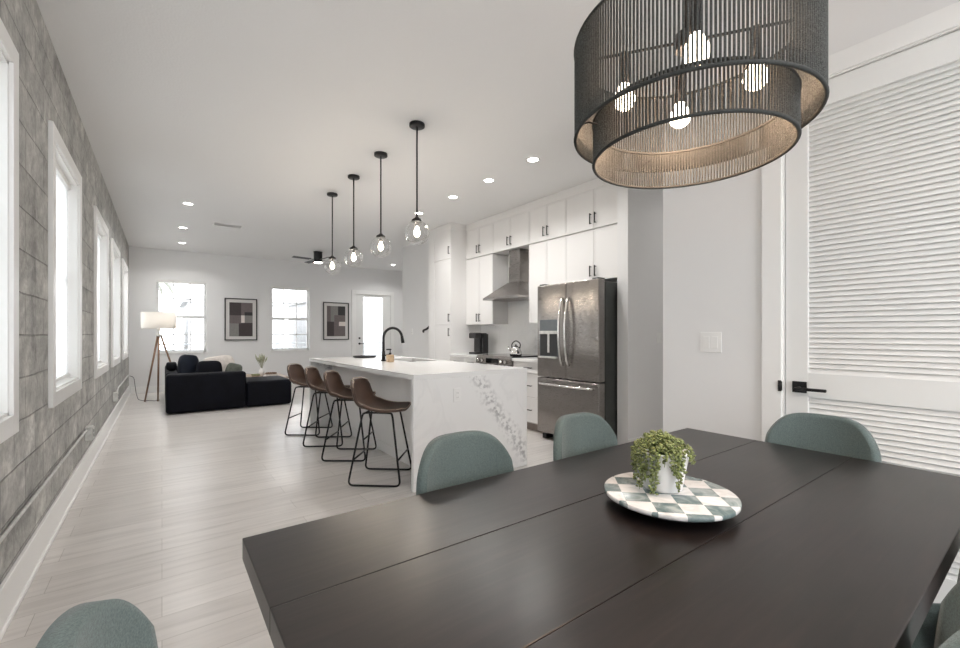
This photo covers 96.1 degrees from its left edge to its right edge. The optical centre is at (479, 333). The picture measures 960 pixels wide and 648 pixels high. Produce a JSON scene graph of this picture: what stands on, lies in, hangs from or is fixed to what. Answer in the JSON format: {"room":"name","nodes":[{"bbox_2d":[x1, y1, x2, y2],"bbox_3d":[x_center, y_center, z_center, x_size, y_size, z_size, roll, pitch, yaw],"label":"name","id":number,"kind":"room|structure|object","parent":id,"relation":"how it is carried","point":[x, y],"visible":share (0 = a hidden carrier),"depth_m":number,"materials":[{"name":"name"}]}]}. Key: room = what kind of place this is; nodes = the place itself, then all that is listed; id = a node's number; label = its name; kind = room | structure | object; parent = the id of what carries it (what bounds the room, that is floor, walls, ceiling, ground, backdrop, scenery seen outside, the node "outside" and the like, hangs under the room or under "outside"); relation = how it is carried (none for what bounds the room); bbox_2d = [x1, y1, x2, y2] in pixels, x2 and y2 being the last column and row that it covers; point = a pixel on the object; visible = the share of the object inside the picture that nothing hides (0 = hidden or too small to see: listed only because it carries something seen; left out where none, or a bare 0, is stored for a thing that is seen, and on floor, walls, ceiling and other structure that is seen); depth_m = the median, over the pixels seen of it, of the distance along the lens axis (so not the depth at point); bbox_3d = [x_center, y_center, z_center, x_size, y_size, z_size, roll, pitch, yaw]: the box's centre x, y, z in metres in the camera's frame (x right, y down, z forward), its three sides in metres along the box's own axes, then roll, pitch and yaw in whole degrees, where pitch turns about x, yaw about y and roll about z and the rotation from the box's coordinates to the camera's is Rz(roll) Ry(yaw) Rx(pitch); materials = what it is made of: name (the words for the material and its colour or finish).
{"room":"dining room","nodes":[
{"label":"dining room","id":0,"kind":"room"},
{"bbox_2d":[0,0,128,583],"bbox_3d":[-3.197,-0.285,3.247,0.200,3.040,14.220,0,0,-36],"label":"wall","id":1,"kind":"structure","parent":0,"point":[45,434],"depth_m":2.40,"materials":[{"name":"grey brick"}]},
{"bbox_2d":[0,18,18,443],"bbox_3d":[-1.831,-0.416,1.421,0.214,1.722,1.200,0,0,-36],"label":"window","id":2,"kind":"structure","parent":1,"relation":"in","point":[9,55],"depth_m":1.89,"materials":[{"name":"paint"}]},
{"bbox_2d":[0,430,86,543],"bbox_3d":[-1.492,0.845,1.124,0.018,0.017,6.580,0,0,-36],"label":"conduit pipe","id":3,"kind":"object","parent":1,"relation":"attached to","point":[4,534],"visible":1,"depth_m":2.26,"materials":[{"name":"metal"}]},
{"bbox_2d":[48,120,81,407],"bbox_3d":[-2.987,-0.416,2.991,0.214,1.722,1.160,0,0,-36],"label":"window","id":4,"kind":"structure","parent":1,"relation":"in","point":[64,178],"depth_m":3.16,"materials":[{"name":"glass"}]},
{"bbox_2d":[0,385,130,641],"bbox_3d":[-3.046,1.143,3.234,0.028,0.183,14.020,0,0,-36],"label":"baseboard","id":5,"kind":"structure","parent":1,"relation":"attached to","point":[17,581],"depth_m":2.42,"materials":[{"name":"paint"}]},
{"bbox_2d":[84,425,93,440],"bbox_3d":[-3.469,0.880,3.835,0.059,0.120,0.120,0,0,-36],"label":"junction box","id":6,"kind":"object","parent":1,"relation":"attached to","point":[89,435],"visible":0.99,"depth_m":3.79,"materials":[{"name":"metal"}]},
{"bbox_2d":[93,206,108,378],"bbox_3d":[-4.266,-0.416,4.726,0.214,1.722,1.210,0,0,-36],"label":"window","id":7,"kind":"structure","parent":1,"relation":"in","point":[100,229],"depth_m":5.13,"materials":[{"name":"paint"}]},
{"bbox_2d":[111,238,119,366],"bbox_3d":[-5.348,-0.416,6.195,0.214,1.722,1.280,0,0,-36],"label":"window","id":8,"kind":"structure","parent":1,"relation":"in","point":[115,253],"depth_m":6.65,"materials":[{"name":"paint"}]},
{"bbox_2d":[113,392,118,401],"bbox_3d":[-5.073,0.875,6.013,0.059,0.120,0.120,0,0,-36],"label":"junction box","id":9,"kind":"object","parent":1,"relation":"attached to","point":[115,394],"visible":1,"depth_m":5.97,"materials":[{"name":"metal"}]},
{"bbox_2d":[116,374,128,391],"bbox_3d":[-6.069,0.845,7.338,0.022,0.081,3.185,0,0,-36],"label":"conduit pipe","id":10,"kind":"object","parent":1,"relation":"attached to","point":[128,374],"visible":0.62,"depth_m":7.06,"materials":[{"name":"metal"}]},
{"bbox_2d":[122,258,127,359],"bbox_3d":[-6.517,-0.416,7.781,0.214,1.722,1.340,0,0,-36],"label":"window","id":11,"kind":"structure","parent":1,"relation":"in","point":[124,266],"depth_m":8.27,"materials":[{"name":"paint"}]},
{"bbox_2d":[129,246,402,392],"bbox_3d":[-4.598,-0.285,10.921,6.648,3.040,0.200,0,0,-36],"label":"wall","id":12,"kind":"structure","parent":0,"point":[226,276],"depth_m":10.11,"materials":[{"name":"white paint"}]},
{"bbox_2d":[155,279,207,353],"bbox_3d":[-6.541,-0.365,9.472,0.965,1.585,0.210,0,0,-36],"label":"window","id":13,"kind":"structure","parent":12,"relation":"in","point":[182,351],"depth_m":9.51,"materials":[{"name":"paint"}]},
{"bbox_2d":[131,378,292,393],"bbox_3d":[-4.563,1.165,10.813,6.518,0.140,0.016,0,0,-36],"label":"baseboard","id":14,"kind":"structure","parent":12,"relation":"attached to","point":[151,389],"depth_m":9.05,"materials":[{"name":"paint"}]},
{"bbox_2d":[225,298,256,339],"bbox_3d":[-5.567,-0.338,10.062,0.669,0.975,0.031,0,0,-36],"label":"framed picture","id":15,"kind":"object","parent":12,"relation":"attached to","point":[240,314],"visible":1,"depth_m":10.05,"materials":[{"name":"multicoloured paper"}]},
{"bbox_2d":[229,302,252,335],"bbox_3d":[-5.569,-0.338,10.065,0.479,0.785,0.003,0,0,-36],"label":"art print","id":16,"kind":"object","parent":15,"relation":"attached to","point":[240,313],"depth_m":10.06},
{"bbox_2d":[270,286,310,351],"bbox_3d":[-4.745,-0.365,10.794,0.955,1.585,0.210,0,0,-36],"label":"window","id":17,"kind":"structure","parent":12,"relation":"in","point":[307,290],"depth_m":10.82,"materials":[{"name":"paint"}]},
{"bbox_2d":[323,302,348,339],"bbox_3d":[-3.788,-0.337,11.373,0.673,0.983,0.031,0,0,-36],"label":"framed picture","id":18,"kind":"object","parent":12,"relation":"attached to","point":[335,315],"visible":1,"depth_m":11.36,"materials":[{"name":"black metal"}]},
{"bbox_2d":[327,306,344,335],"bbox_3d":[-3.790,-0.337,11.376,0.483,0.793,0.003,0,0,-36],"label":"art print","id":19,"kind":"object","parent":18,"relation":"attached to","point":[335,314],"depth_m":11.37},
{"bbox_2d":[352,290,393,356],"bbox_3d":[-2.984,0.022,12.024,1.230,2.425,0.140,0,0,-36],"label":"door","id":20,"kind":"structure","parent":12,"relation":"in","point":[387,307],"depth_m":11.90,"materials":[{"name":"paint"}]},
{"bbox_2d":[0,384,553,647],"bbox_3d":[-0.381,1.295,5.197,7.048,0.120,14.420,0,0,-36],"label":"floor","id":21,"kind":"structure","parent":0,"point":[161,517],"depth_m":3.05,"materials":[{"name":"grey wood"}]},
{"bbox_2d":[36,599,157,647],"bbox_3d":[-0.297,0.794,0.620,0.489,0.881,0.465,0,0,-36],"label":"dining chair","id":22,"kind":"object","parent":21,"relation":"on","point":[110,623],"visible":1,"depth_m":0.58,"materials":[{"name":"teal fabric"}]},
{"bbox_2d":[141,312,176,401],"bbox_3d":[-5.962,0.416,8.043,0.572,1.633,0.535,0,0,-10],"label":"floor lamp","id":23,"kind":"object","parent":21,"relation":"on","point":[149,320],"visible":0.99,"depth_m":7.89,"materials":[{"name":"fabric"}]},
{"bbox_2d":[165,366,290,413],"bbox_3d":[-4.761,0.914,8.050,1.795,0.618,2.490,0,0,-36],"label":"sofa","id":24,"kind":"object","parent":21,"relation":"on","point":[201,391],"visible":0.88,"depth_m":6.95,"materials":[{"name":"black fabric"}]},
{"bbox_2d":[166,362,176,370],"bbox_3d":[-5.060,0.530,7.078,0.150,0.140,0.240,0,0,-36],"label":"throw pillow","id":25,"kind":"object","parent":24,"relation":"on","point":[170,366],"visible":0.99,"depth_m":6.99,"materials":[{"name":"black fabric"}]},
{"bbox_2d":[177,354,198,372],"bbox_3d":[-4.819,0.550,7.131,0.182,0.425,0.313,0,0,29],"label":"throw pillow","id":26,"kind":"object","parent":24,"relation":"on","point":[186,363],"visible":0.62,"depth_m":7.06,"materials":[{"name":"blue fabric"}]},
{"bbox_2d":[195,361,221,372],"bbox_3d":[-4.499,0.600,7.168,0.380,0.311,0.159,0,0,-36],"label":"throw pillow","id":27,"kind":"object","parent":24,"relation":"on","point":[202,366],"visible":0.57,"depth_m":7.13,"materials":[{"name":"black fabric"}]},
{"bbox_2d":[203,355,234,370],"bbox_3d":[-4.513,0.570,7.457,0.504,0.408,0.198,0,0,-28],"label":"throw pillow","id":28,"kind":"object","parent":24,"relation":"on","point":[225,360],"visible":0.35,"depth_m":7.45,"materials":[{"name":"beige fabric"}]},
{"bbox_2d":[225,363,241,370],"bbox_3d":[-4.213,0.635,7.379,0.267,0.289,0.165,0,0,-27],"label":"throw pillow","id":29,"kind":"object","parent":24,"relation":"on","point":[231,366],"visible":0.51,"depth_m":7.34,"materials":[{"name":"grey fabric"}]},
{"bbox_2d":[246,373,288,377],"bbox_3d":[-4.358,1.038,8.713,0.720,0.395,1.100,0,0,-36],"label":"coffee table","id":30,"kind":"object","parent":21,"relation":"on","point":[279,374],"visible":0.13,"depth_m":8.72,"materials":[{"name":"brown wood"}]},
{"bbox_2d":[255,354,266,375],"bbox_3d":[-4.408,0.612,8.712,0.215,0.454,0.176,0,0,-36],"label":"flower vase","id":31,"kind":"object","parent":30,"relation":"on","point":[261,358],"visible":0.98,"depth_m":8.68,"materials":[{"name":"white ceramic"}]},
{"bbox_2d":[285,363,332,435],"bbox_3d":[-2.165,0.804,5.447,0.475,0.859,0.450,0,0,2],"label":"bar stool","id":32,"kind":"object","parent":21,"relation":"on","point":[295,371],"visible":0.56,"depth_m":5.45,"materials":[{"name":"brown leather"}]},
{"bbox_2d":[303,366,351,446],"bbox_3d":[-1.744,0.804,4.924,0.475,0.859,0.450,0,0,-3],"label":"bar stool","id":33,"kind":"object","parent":21,"relation":"on","point":[314,380],"visible":0.73,"depth_m":4.94,"materials":[{"name":"brown leather"}]},
{"bbox_2d":[321,370,376,461],"bbox_3d":[-1.332,0.804,4.383,0.475,0.859,0.450,0,0,1],"label":"bar stool","id":34,"kind":"object","parent":21,"relation":"on","point":[334,385],"visible":0.7,"depth_m":4.40,"materials":[{"name":"brown leather"}]},
{"bbox_2d":[348,377,410,486],"bbox_3d":[-0.857,0.804,3.697,0.475,0.859,0.450,0,0,4],"label":"bar stool","id":35,"kind":"object","parent":21,"relation":"on","point":[363,395],"visible":1,"depth_m":3.73,"materials":[{"name":"brown leather"}]},
{"bbox_2d":[309,356,526,492],"bbox_3d":[-0.909,0.777,4.893,1.190,0.915,2.943,0,0,-36],"label":"kitchen island","id":36,"kind":"object","parent":21,"relation":"on","point":[493,402],"visible":0.76,"depth_m":3.95,"materials":[{"name":"stone"}]},
{"bbox_2d":[309,356,526,379],"bbox_3d":[-0.909,0.340,4.893,1.190,0.040,2.943,0,0,-36],"label":"island countertop","id":37,"kind":"structure","parent":36,"relation":"on","point":[424,368],"depth_m":4.11,"materials":[{"name":"stone"}]},
{"bbox_2d":[353,355,375,357],"bbox_3d":[-1.570,0.308,5.874,0.316,0.021,0.316,0,0,-36],"label":"serving tray","id":38,"kind":"object","parent":37,"relation":"on","point":[357,356],"visible":0.98,"depth_m":5.76,"materials":[{"name":"black plastic"}]},
{"bbox_2d":[386,349,393,361],"bbox_3d":[-1.026,0.244,4.908,0.081,0.150,0.072,0,0,-36],"label":"soap dispenser","id":39,"kind":"object","parent":37,"relation":"on","point":[389,358],"visible":0.99,"depth_m":4.88,"materials":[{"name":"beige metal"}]},
{"bbox_2d":[386,354,393,361],"bbox_3d":[-1.022,0.277,4.911,0.072,0.084,0.072,0,0,-36],"label":"bottle","id":40,"kind":"object","parent":39,"relation":"attached to","point":[389,358],"depth_m":4.88,"materials":[{"name":"gold glass"}]},
{"bbox_2d":[381,327,404,360],"bbox_3d":[-1.033,0.117,5.110,0.277,0.405,0.108,0,0,-8],"label":"kitchen faucet","id":41,"kind":"object","parent":37,"relation":"on","point":[389,328],"visible":0.94,"depth_m":5.11,"materials":[{"name":"black metal"}]},
{"bbox_2d":[453,388,460,401],"bbox_3d":[-0.189,0.508,3.590,0.072,0.116,0.009,0,0,-36],"label":"wall outlet","id":42,"kind":"object","parent":36,"relation":"attached to","point":[456,391],"visible":1,"depth_m":3.59,"materials":[{"name":"white plastic"}]},
{"bbox_2d":[429,229,480,360],"bbox_3d":[-0.454,-0.284,7.436,0.643,3.038,0.719,0,0,-36],"label":"pantry cabinet","id":43,"kind":"object","parent":21,"relation":"on","point":[449,332],"visible":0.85,"depth_m":7.15,"materials":[{"name":"paint"}]},
{"bbox_2d":[451,356,475,362],"bbox_3d":[-0.011,0.797,6.834,0.643,0.876,0.767,0,0,-36],"label":"base cabinet","id":44,"kind":"object","parent":21,"relation":"on","point":[459,359],"visible":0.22,"depth_m":6.68,"materials":[{"name":"paint"}]},
{"bbox_2d":[450,353,492,357],"bbox_3d":[-0.007,0.339,6.836,0.635,0.038,0.770,0,0,-36],"label":"countertop","id":45,"kind":"structure","parent":44,"relation":"on","point":[467,355],"depth_m":6.71,"materials":[{"name":"stone"}]},
{"bbox_2d":[469,332,487,353],"bbox_3d":[-0.020,0.148,6.938,0.242,0.342,0.225,0,0,-36],"label":"coffee maker","id":46,"kind":"object","parent":45,"relation":"on","point":[480,339],"visible":1,"depth_m":6.88,"materials":[{"name":"black plastic"}]},
{"bbox_2d":[416,430,513,494],"bbox_3d":[0.056,0.794,1.366,0.465,0.881,0.489,0,0,-36],"label":"dining chair","id":47,"kind":"object","parent":21,"relation":"on","point":[456,458],"visible":0.16,"depth_m":1.53,"materials":[{"name":"teal fabric"}]},
{"bbox_2d":[476,353,537,366],"bbox_3d":[0.415,0.753,6.194,0.687,0.904,0.756,0,0,-36],"label":"range","id":48,"kind":"object","parent":21,"relation":"on","point":[505,359],"visible":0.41,"depth_m":6.01,"materials":[{"name":"silver metal"}]},
{"bbox_2d":[481,353,537,357],"bbox_3d":[0.444,0.315,6.215,0.617,0.027,0.756,0,0,-36],"label":"cooktop","id":49,"kind":"object","parent":48,"relation":"in","point":[507,355],"depth_m":6.02,"materials":[{"name":"black glass"}]},
{"bbox_2d":[508,340,521,355],"bbox_3d":[0.491,0.195,5.963,0.172,0.211,0.191,0,0,-19],"label":"kettle","id":50,"kind":"object","parent":48,"relation":"on","point":[515,350],"visible":1,"depth_m":5.91,"materials":[{"name":"metal"}]},
{"bbox_2d":[513,361,545,432],"bbox_3d":[0.855,0.797,5.660,0.643,0.876,0.610,0,0,-36],"label":"base cabinet","id":51,"kind":"object","parent":21,"relation":"on","point":[532,368],"visible":0.31,"depth_m":5.46,"materials":[{"name":"paint"}]},
{"bbox_2d":[512,357,537,362],"bbox_3d":[0.857,0.339,5.663,0.635,0.038,0.612,0,0,-36],"label":"countertop","id":52,"kind":"structure","parent":51,"relation":"on","point":[526,359],"depth_m":5.58,"materials":[{"name":"stone"}]},
{"bbox_2d":[538,277,616,437],"bbox_3d":[1.212,0.324,4.977,0.824,1.822,0.900,0,0,-36],"label":"fridge","id":53,"kind":"object","parent":21,"relation":"on","point":[577,320],"visible":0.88,"depth_m":4.66,"materials":[{"name":"silver metal"}]},
{"bbox_2d":[553,412,617,460],"bbox_3d":[0.555,0.794,1.734,0.465,0.881,0.489,0,0,-36],"label":"dining chair","id":54,"kind":"object","parent":21,"relation":"on","point":[575,434],"visible":0.24,"depth_m":1.91,"materials":[{"name":"teal fabric"}]},
{"bbox_2d":[242,428,959,647],"bbox_3d":[0.552,0.861,1.227,2.036,0.749,1.007,0,0,-36],"label":"dining table","id":55,"kind":"object","parent":21,"relation":"on","point":[822,549],"visible":0.91,"depth_m":0.93,"materials":[{"name":"brown wood"}]},
{"bbox_2d":[604,472,741,522],"bbox_3d":[0.536,0.466,1.225,0.354,0.040,0.354,0,0,-36],"label":"decorative tray","id":56,"kind":"object","parent":55,"relation":"on","point":[699,500],"visible":0.87,"depth_m":1.16,"materials":[{"name":"stone"}]},
{"bbox_2d":[630,429,695,494],"bbox_3d":[0.527,0.360,1.248,0.176,0.170,0.174,0,0,-36],"label":"potted plant","id":57,"kind":"object","parent":56,"relation":"on","point":[662,466],"visible":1,"depth_m":1.20,"materials":[{"name":"green plant"}]},
{"bbox_2d":[765,413,881,462],"bbox_3d":[1.325,0.794,1.761,0.489,0.881,0.465,0,0,-36],"label":"dining chair","id":58,"kind":"object","parent":21,"relation":"on","point":[837,435],"visible":0.18,"depth_m":1.87,"materials":[{"name":"teal fabric"}]},
{"bbox_2d":[911,569,959,647],"bbox_3d":[1.058,0.794,1.109,0.465,0.881,0.489,0,0,-36],"label":"dining chair","id":59,"kind":"object","parent":21,"relation":"on","point":[925,638],"visible":0.04,"depth_m":1.12,"materials":[{"name":"teal fabric"}]},
{"bbox_2d":[934,581,959,647],"bbox_3d":[0.567,0.794,0.748,0.465,0.881,0.489,0,0,-36],"label":"dining chair","id":60,"kind":"object","parent":21,"relation":"on","point":[947,635],"visible":1,"depth_m":0.72,"materials":[{"name":"teal fabric"}]},
{"bbox_2d":[36,0,741,271],"bbox_3d":[-0.381,-1.865,5.197,7.048,0.120,14.420,0,0,-36],"label":"ceiling","id":61,"kind":"structure","parent":0,"point":[248,113],"depth_m":3.46,"materials":[{"name":"white paint"}]},
{"bbox_2d":[181,202,194,204],"bbox_3d":[-4.041,-1.802,5.973,0.152,0.006,0.152,0,0,-36],"label":"recessed light","id":62,"kind":"object","parent":61,"relation":"in","point":[185,203],"visible":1,"depth_m":5.96,"materials":[{"name":"paint"}]},
{"bbox_2d":[212,222,242,228],"bbox_3d":[-4.179,-1.798,7.156,0.420,0.014,0.220,0,0,-36],"label":"ceiling vent","id":63,"kind":"object","parent":61,"relation":"in","point":[214,223],"visible":1,"depth_m":7.14,"materials":[{"name":"metal"}]},
{"bbox_2d":[292,251,338,262],"bbox_3d":[-3.568,-1.682,9.507,0.867,0.244,0.867,0,0,-2],"label":"ceiling fan","id":64,"kind":"object","parent":61,"relation":"attached to","point":[318,258],"visible":0.98,"depth_m":9.43,"materials":[{"name":"black metal"}]},
{"bbox_2d":[324,192,340,274],"bbox_3d":[-1.901,-1.284,5.555,0.212,1.040,0.212,0,0,-36],"label":"pendant light","id":65,"kind":"object","parent":61,"relation":"hanging from","point":[332,258],"visible":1,"depth_m":5.54,"materials":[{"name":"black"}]},
{"bbox_2d":[344,174,361,266],"bbox_3d":[-1.444,-1.284,4.936,0.212,1.040,0.212,0,0,-36],"label":"pendant light","id":66,"kind":"object","parent":61,"relation":"hanging from","point":[353,177],"visible":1,"depth_m":4.93,"materials":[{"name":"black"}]},
{"bbox_2d":[370,151,391,257],"bbox_3d":[-0.993,-1.284,4.324,0.212,1.040,0.212,0,0,-36],"label":"pendant light","id":67,"kind":"object","parent":61,"relation":"hanging from","point":[380,155],"visible":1,"depth_m":4.32,"materials":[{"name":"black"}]},
{"bbox_2d":[405,120,428,244],"bbox_3d":[-0.542,-1.284,3.711,0.212,1.040,0.212,0,0,-36],"label":"pendant light","id":68,"kind":"object","parent":61,"relation":"hanging from","point":[416,125],"visible":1,"depth_m":3.70,"materials":[{"name":"black metal"}]},
{"bbox_2d":[448,195,458,198],"bbox_3d":[-0.354,-1.802,5.689,0.152,0.006,0.152,0,0,-36],"label":"recessed light","id":69,"kind":"object","parent":61,"relation":"in","point":[450,196],"visible":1,"depth_m":5.69,"materials":[{"name":"white"}]},
{"bbox_2d":[482,178,494,182],"bbox_3d":[0.103,-1.802,5.069,0.152,0.006,0.152,0,0,-36],"label":"recessed light","id":70,"kind":"object","parent":61,"relation":"in","point":[487,180],"visible":1,"depth_m":5.07,"materials":[{"name":"white"}]},
{"bbox_2d":[526,156,539,162],"bbox_3d":[0.548,-1.802,4.465,0.152,0.006,0.152,0,0,-36],"label":"recessed light","id":71,"kind":"object","parent":61,"relation":"in","point":[533,159],"visible":1,"depth_m":4.46,"materials":[{"name":"white"}]},
{"bbox_2d":[574,0,829,188],"bbox_3d":[0.573,-1.144,1.195,0.613,1.320,0.613,0,0,11],"label":"chandelier","id":72,"kind":"object","parent":61,"relation":"hanging from","point":[794,91],"visible":1,"depth_m":1.03,"materials":[{"name":"black metal"}]},
{"bbox_2d":[615,51,631,110],"bbox_3d":[0.417,-0.729,1.248,0.062,0.163,0.062,0,0,-36],"label":"bulb","id":73,"kind":"object","parent":72,"relation":"attached to","point":[625,51],"depth_m":1.24,"materials":[{"name":"white glass"}]},
{"bbox_2d":[670,74,689,128],"bbox_3d":[0.626,-0.729,1.351,0.062,0.163,0.062,0,0,-36],"label":"bulb","id":74,"kind":"object","parent":72,"relation":"attached to","point":[677,124],"depth_m":1.34,"materials":[{"name":"white glass"}]},
{"bbox_2d":[685,0,709,62],"bbox_3d":[0.520,-0.729,1.038,0.062,0.163,0.062,0,0,-36],"label":"bulb","id":75,"kind":"object","parent":72,"relation":"attached to","point":[690,0],"depth_m":1.02,"materials":[{"name":"white glass"}]},
{"bbox_2d":[742,24,760,90],"bbox_3d":[0.729,-0.729,1.142,0.062,0.163,0.062,0,0,-36],"label":"bulb","id":76,"kind":"object","parent":72,"relation":"attached to","point":[758,24],"depth_m":1.13,"materials":[{"name":"white glass"}]},
{"bbox_2d":[403,238,428,358],"bbox_3d":[-0.357,-0.285,8.951,1.956,3.040,1.597,0,0,-36],"label":"wall","id":77,"kind":"structure","parent":0,"point":[416,256],"depth_m":8.52,"materials":[{"name":"white paint"}]},
{"bbox_2d":[617,160,662,444],"bbox_3d":[2.345,-0.285,5.159,2.105,3.040,0.131,0,0,-36],"label":"wall","id":78,"kind":"structure","parent":0,"point":[639,211],"depth_m":4.60,"materials":[{"name":"white paint"}]},
{"bbox_2d":[434,178,608,234],"bbox_3d":[0.522,-1.748,6.140,0.609,0.113,3.603,0,0,-36],"label":"crown molding","id":79,"kind":"structure","parent":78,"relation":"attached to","point":[596,183],"depth_m":5.95,"materials":[{"name":"paint"}]},
{"bbox_2d":[628,436,643,441],"bbox_3d":[2.388,1.165,5.100,2.105,0.140,0.016,0,0,-36],"label":"baseboard","id":80,"kind":"structure","parent":78,"relation":"attached to","point":[632,439],"depth_m":4.52,"materials":[{"name":"paint"}]},
{"bbox_2d":[657,333,662,342],"bbox_3d":[2.010,0.045,4.825,0.118,0.116,0.009,0,0,-36],"label":"light switch","id":81,"kind":"object","parent":78,"relation":"attached to","point":[659,335],"visible":1,"depth_m":4.82,"materials":[{"name":"white plastic"}]},
{"bbox_2d":[663,0,959,440],"bbox_3d":[3.762,-0.285,2.092,3.460,3.040,4.105,0,0,-36],"label":"wall","id":82,"kind":"structure","parent":0,"point":[712,232],"depth_m":2.44,"materials":[{"name":"white paint"}]},
{"bbox_2d":[701,332,721,352],"bbox_3d":[1.325,0.048,2.477,0.009,0.116,0.118,0,0,-36],"label":"light switch","id":83,"kind":"object","parent":82,"relation":"attached to","point":[710,341],"visible":1,"depth_m":2.47,"materials":[{"name":"white plastic"}]},
{"bbox_2d":[762,1,959,602],"bbox_3d":[1.808,-0.036,1.882,0.172,2.542,1.001,0,0,-36],"label":"door","id":84,"kind":"structure","parent":82,"relation":"in","point":[861,216],"depth_m":1.91,"materials":[{"name":"paint"}]},
{"bbox_3d":[0.768,-0.285,6.434,0.130,3.040,3.792,0,0,-36],"label":"wall","id":85,"kind":"structure","parent":0,"visible":0},
{"bbox_2d":[466,223,506,259],"bbox_3d":[0.094,-1.461,6.946,0.343,0.458,0.711,0,0,-36],"label":"upper cabinet","id":86,"kind":"object","parent":85,"relation":"attached to","point":[479,241],"visible":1,"depth_m":6.83,"materials":[{"name":"paint"}]},
{"bbox_2d":[466,254,507,324],"bbox_3d":[0.094,-0.685,6.946,0.343,1.070,0.711,0,0,-36],"label":"upper cabinet","id":87,"kind":"object","parent":85,"relation":"attached to","point":[486,274],"visible":1,"depth_m":6.75,"materials":[{"name":"paint"}]},
{"bbox_2d":[483,248,528,301],"bbox_3d":[0.473,-0.865,6.282,0.494,0.730,0.785,0,0,-36],"label":"hood","id":88,"kind":"object","parent":85,"relation":"attached to","point":[517,289],"visible":0.77,"depth_m":6.24,"materials":[{"name":"silver metal"}]},
{"bbox_2d":[481,256,537,354],"bbox_3d":[0.661,-0.451,6.457,0.012,1.539,2.173,0,0,-36],"label":"backsplash","id":89,"kind":"structure","parent":85,"relation":"attached to","point":[518,328],"depth_m":6.62,"materials":[{"name":"tile"}]},
{"bbox_2d":[493,211,530,254],"bbox_3d":[0.544,-1.461,6.335,0.343,0.458,0.803,0,0,-36],"label":"upper cabinet","id":90,"kind":"object","parent":85,"relation":"attached to","point":[511,233],"visible":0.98,"depth_m":6.23,"materials":[{"name":"paint"}]},
{"bbox_2d":[529,237,564,322],"bbox_3d":[0.993,-0.685,5.753,0.311,1.070,0.663,0,0,-36],"label":"upper cabinet","id":91,"kind":"object","parent":85,"relation":"attached to","point":[546,258],"visible":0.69,"depth_m":5.71,"materials":[{"name":"paint"}]},
{"bbox_2d":[529,199,566,244],"bbox_3d":[0.980,-1.461,5.743,0.343,0.458,0.663,0,0,-36],"label":"upper cabinet","id":92,"kind":"object","parent":85,"relation":"attached to","point":[547,222],"visible":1,"depth_m":5.65,"materials":[{"name":"paint"}]},
{"bbox_2d":[565,224,616,282],"bbox_3d":[1.437,-0.922,5.122,0.343,0.595,0.876,0,0,-36],"label":"upper cabinet","id":93,"kind":"object","parent":85,"relation":"attached to","point":[590,254],"visible":0.66,"depth_m":5.05,"materials":[{"name":"paint"}]},
{"bbox_2d":[565,184,616,235],"bbox_3d":[1.437,-1.461,5.122,0.343,0.458,0.876,0,0,-36],"label":"upper cabinet","id":94,"kind":"object","parent":85,"relation":"attached to","point":[596,208],"visible":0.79,"depth_m":5.07,"materials":[{"name":"paint"}]},
{"label":"outside","id":95,"kind":"structure","parent":0,"visible":0},
{"bbox_3d":[-5.325,1.320,11.442,8.200,0.130,1.400,0,0,-36],"label":"deck","id":96,"kind":"object","parent":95,"visible":0},
{"bbox_2d":[160,341,381,355],"bbox_3d":[-5.651,0.737,11.884,8.000,0.996,0.044,0,0,-36],"label":"balcony railing","id":97,"kind":"object","parent":96,"relation":"on","point":[364,346],"visible":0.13,"depth_m":12.08,"materials":[{"name":"metal"}]},
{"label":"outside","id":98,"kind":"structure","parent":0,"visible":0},
{"bbox_3d":[-10.381,4.335,14.089,60.000,0.200,85.000,0,0,-36],"label":"ground","id":99,"kind":"structure","parent":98,"visible":0},
{"bbox_2d":[159,283,180,296],"bbox_3d":[-18.213,0.395,23.944,2.722,7.688,2.901,0,0,-36],"label":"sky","id":100,"kind":"structure","parent":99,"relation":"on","point":[161,287],"depth_m":24.80,"materials":[{"name":"white"}]},
{"bbox_2d":[159,295,381,354],"bbox_3d":[-11.111,1.160,22.245,17.100,6.150,7.400,0,0,-36],"label":"building","id":101,"kind":"structure","parent":99,"relation":"on","point":[372,316],"depth_m":22.86,"materials":[{"name":"white paint"}]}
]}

